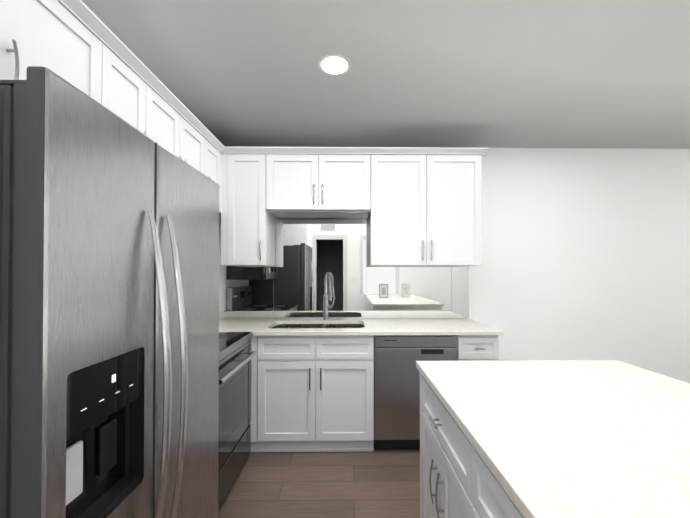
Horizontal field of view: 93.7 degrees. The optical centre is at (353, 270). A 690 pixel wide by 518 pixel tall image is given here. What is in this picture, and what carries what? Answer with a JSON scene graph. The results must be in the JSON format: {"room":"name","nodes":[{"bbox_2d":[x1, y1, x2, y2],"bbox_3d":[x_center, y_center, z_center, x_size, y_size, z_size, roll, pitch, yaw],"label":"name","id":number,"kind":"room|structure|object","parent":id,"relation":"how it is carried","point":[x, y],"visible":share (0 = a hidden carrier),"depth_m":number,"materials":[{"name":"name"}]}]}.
{"room":"kitchen","nodes":[
{"label":"kitchen","id":0,"kind":"room"},
{"bbox_2d":[218,445,419,517],"bbox_3d":[1.501,1.400,0.625,6.080,0.100,5.110,0,-1,-1],"label":"floor","id":1,"kind":"structure","parent":0,"point":[378,484],"depth_m":2.04,"materials":[{"name":"brown wood"}]},
{"bbox_2d":[0,66,218,517],"bbox_3d":[-0.986,0.469,1.098,0.856,1.770,0.903,0,-1,-1],"label":"fridge","id":2,"kind":"object","parent":1,"relation":"on","point":[109,313],"visible":1,"depth_m":0.82,"materials":[{"name":"grey metal"}]},
{"bbox_2d":[218,332,258,509],"bbox_3d":[-1.051,0.765,1.981,0.756,1.155,0.756,0,-1,-1],"label":"range","id":3,"kind":"object","parent":1,"relation":"on","point":[236,354],"visible":0.29,"depth_m":2.00,"materials":[{"name":"silver metal"}]},
{"bbox_2d":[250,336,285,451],"bbox_3d":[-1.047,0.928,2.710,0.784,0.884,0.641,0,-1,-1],"label":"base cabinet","id":4,"kind":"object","parent":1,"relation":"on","point":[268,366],"depth_m":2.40,"materials":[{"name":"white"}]},
{"bbox_2d":[219,319,502,335],"bbox_3d":[-0.166,0.470,2.711,2.550,0.030,0.664,0,-1,-1],"label":"countertop","id":5,"kind":"structure","parent":4,"relation":"on","point":[372,327],"depth_m":2.54,"materials":[{"name":"stone"}]},
{"bbox_2d":[272,324,363,327],"bbox_3d":[-0.281,0.587,2.727,0.826,0.202,0.490,0,-1,-1],"label":"sink","id":6,"kind":"object","parent":5,"relation":"in","point":[319,326],"visible":0.06,"depth_m":2.94,"materials":[{"name":"metal"}]},
{"bbox_2d":[322,272,334,319],"bbox_3d":[-0.227,0.236,2.917,0.118,0.440,0.205,0,-1,-1],"label":"faucet","id":7,"kind":"object","parent":5,"relation":"on","point":[326,299],"visible":1,"depth_m":2.97,"materials":[{"name":"silver metal"}]},
{"bbox_2d":[373,335,457,449],"bbox_3d":[0.466,0.933,2.713,0.624,0.874,0.619,0,-1,-1],"label":"dishwasher","id":8,"kind":"object","parent":1,"relation":"on","point":[396,398],"visible":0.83,"depth_m":2.40,"materials":[{"name":"grey metal"}]},
{"bbox_2d":[417,368,527,517],"bbox_3d":[0.796,0.908,0.572,0.991,0.884,1.968,0,-1,-1],"label":"kitchen island","id":9,"kind":"object","parent":1,"relation":"on","point":[456,481],"depth_m":1.09,"materials":[{"name":"white wood"}]},
{"bbox_2d":[416,360,689,517],"bbox_3d":[0.819,0.449,0.588,0.999,0.030,2.010,0,-1,-1],"label":"island countertop","id":10,"kind":"structure","parent":9,"relation":"on","point":[565,438],"depth_m":0.88,"materials":[{"name":"white stone"}]},
{"bbox_2d":[456,335,498,360],"bbox_3d":[0.935,0.928,2.733,0.308,0.884,0.641,0,-1,-1],"label":"base cabinet","id":11,"kind":"object","parent":1,"relation":"on","point":[470,347],"depth_m":2.42,"materials":[{"name":"white wood"}]},
{"bbox_2d":[81,0,689,148],"bbox_3d":[1.501,-1.240,0.650,6.080,0.100,5.110,0,-1,-1],"label":"ceiling","id":12,"kind":"structure","parent":0,"point":[505,73],"depth_m":1.90,"materials":[{"name":"paint"}]},
{"bbox_2d":[318,54,350,75],"bbox_3d":[-0.106,-1.175,1.856,0.190,0.004,0.190,0,-1,-1],"label":"recessed light","id":13,"kind":"object","parent":12,"relation":"in","point":[334,64],"visible":1,"depth_m":1.84,"materials":[{"name":"white plastic"}]},
{"bbox_2d":[273,148,689,383],"bbox_3d":[1.472,0.104,3.132,6.080,2.540,0.120,0,-1,-1],"label":"wall","id":14,"kind":"structure","parent":0,"point":[585,253],"depth_m":3.08,"materials":[{"name":"white paint"}]},
{"bbox_2d":[219,144,275,265],"bbox_3d":[-0.920,-0.524,2.847,0.386,0.969,0.382,0,-1,-1],"label":"upper cabinet","id":15,"kind":"object","parent":14,"relation":"attached to","point":[247,225],"depth_m":2.69,"materials":[{"name":"white wood"}]},
{"bbox_2d":[268,148,371,217],"bbox_3d":[-0.290,-0.755,2.869,0.870,0.507,0.358,0,-1,-1],"label":"upper cabinet","id":16,"kind":"object","parent":14,"relation":"attached to","point":[303,182],"depth_m":2.70,"materials":[{"name":"white wood"}]},
{"bbox_2d":[219,213,468,318],"bbox_3d":[-0.173,-0.060,3.051,2.540,1.033,0.004,0,-1,-1],"label":"backsplash","id":17,"kind":"structure","parent":14,"relation":"attached to","point":[310,253],"depth_m":3.05,"materials":[{"name":"silver glass"}]},
{"bbox_2d":[379,284,387,297],"bbox_3d":[0.289,0.197,3.046,0.088,0.132,0.010,0,-1,-1],"label":"dimmer switch plate","id":18,"kind":"object","parent":17,"relation":"attached to","point":[383,290],"visible":1,"depth_m":3.04,"materials":[{"name":"white plastic"}]},
{"bbox_2d":[401,284,410,297],"bbox_3d":[0.499,0.193,3.049,0.088,0.132,0.010,0,-1,-1],"label":"outlet","id":19,"kind":"object","parent":17,"relation":"attached to","point":[405,290],"visible":1,"depth_m":3.05,"materials":[{"name":"white plastic"}]},
{"bbox_2d":[368,148,483,265],"bbox_3d":[0.611,-0.524,2.877,0.929,0.969,0.358,0,-1,-1],"label":"upper cabinet","id":20,"kind":"object","parent":14,"relation":"attached to","point":[418,206],"depth_m":2.70,"materials":[{"name":"white wood"}]},
{"bbox_3d":[-1.493,0.091,1.827,0.120,2.540,2.420,0,-1,-1],"label":"wall","id":21,"kind":"structure","parent":0,"visible":0},
{"bbox_2d":[0,0,119,113],"bbox_3d":[-1.248,-0.757,1.205,0.348,0.534,0.473,0,-1,-1],"label":"upper cabinet","id":22,"kind":"object","parent":21,"relation":"attached to","point":[62,37],"depth_m":1.20,"materials":[{"name":"white wood"}]},
{"bbox_2d":[116,44,155,141],"bbox_3d":[-1.251,-0.754,1.533,0.348,0.534,0.416,0,-1,-1],"label":"upper cabinet","id":23,"kind":"object","parent":21,"relation":"attached to","point":[135,86],"depth_m":1.61,"materials":[{"name":"white wood"}]},
{"bbox_2d":[156,80,211,179],"bbox_3d":[-1.257,-0.750,2.024,0.348,0.534,0.798,0,-1,-1],"label":"upper cabinet","id":24,"kind":"object","parent":21,"relation":"attached to","point":[178,131],"depth_m":2.03,"materials":[{"name":"white wood"}]},
{"bbox_2d":[212,136,219,211],"bbox_3d":[-1.263,-0.745,2.502,0.348,0.534,0.389,0,-1,-1],"label":"upper cabinet","id":25,"kind":"object","parent":21,"relation":"attached to","point":[215,143],"depth_m":2.58,"materials":[{"name":"white wood"}]}
]}

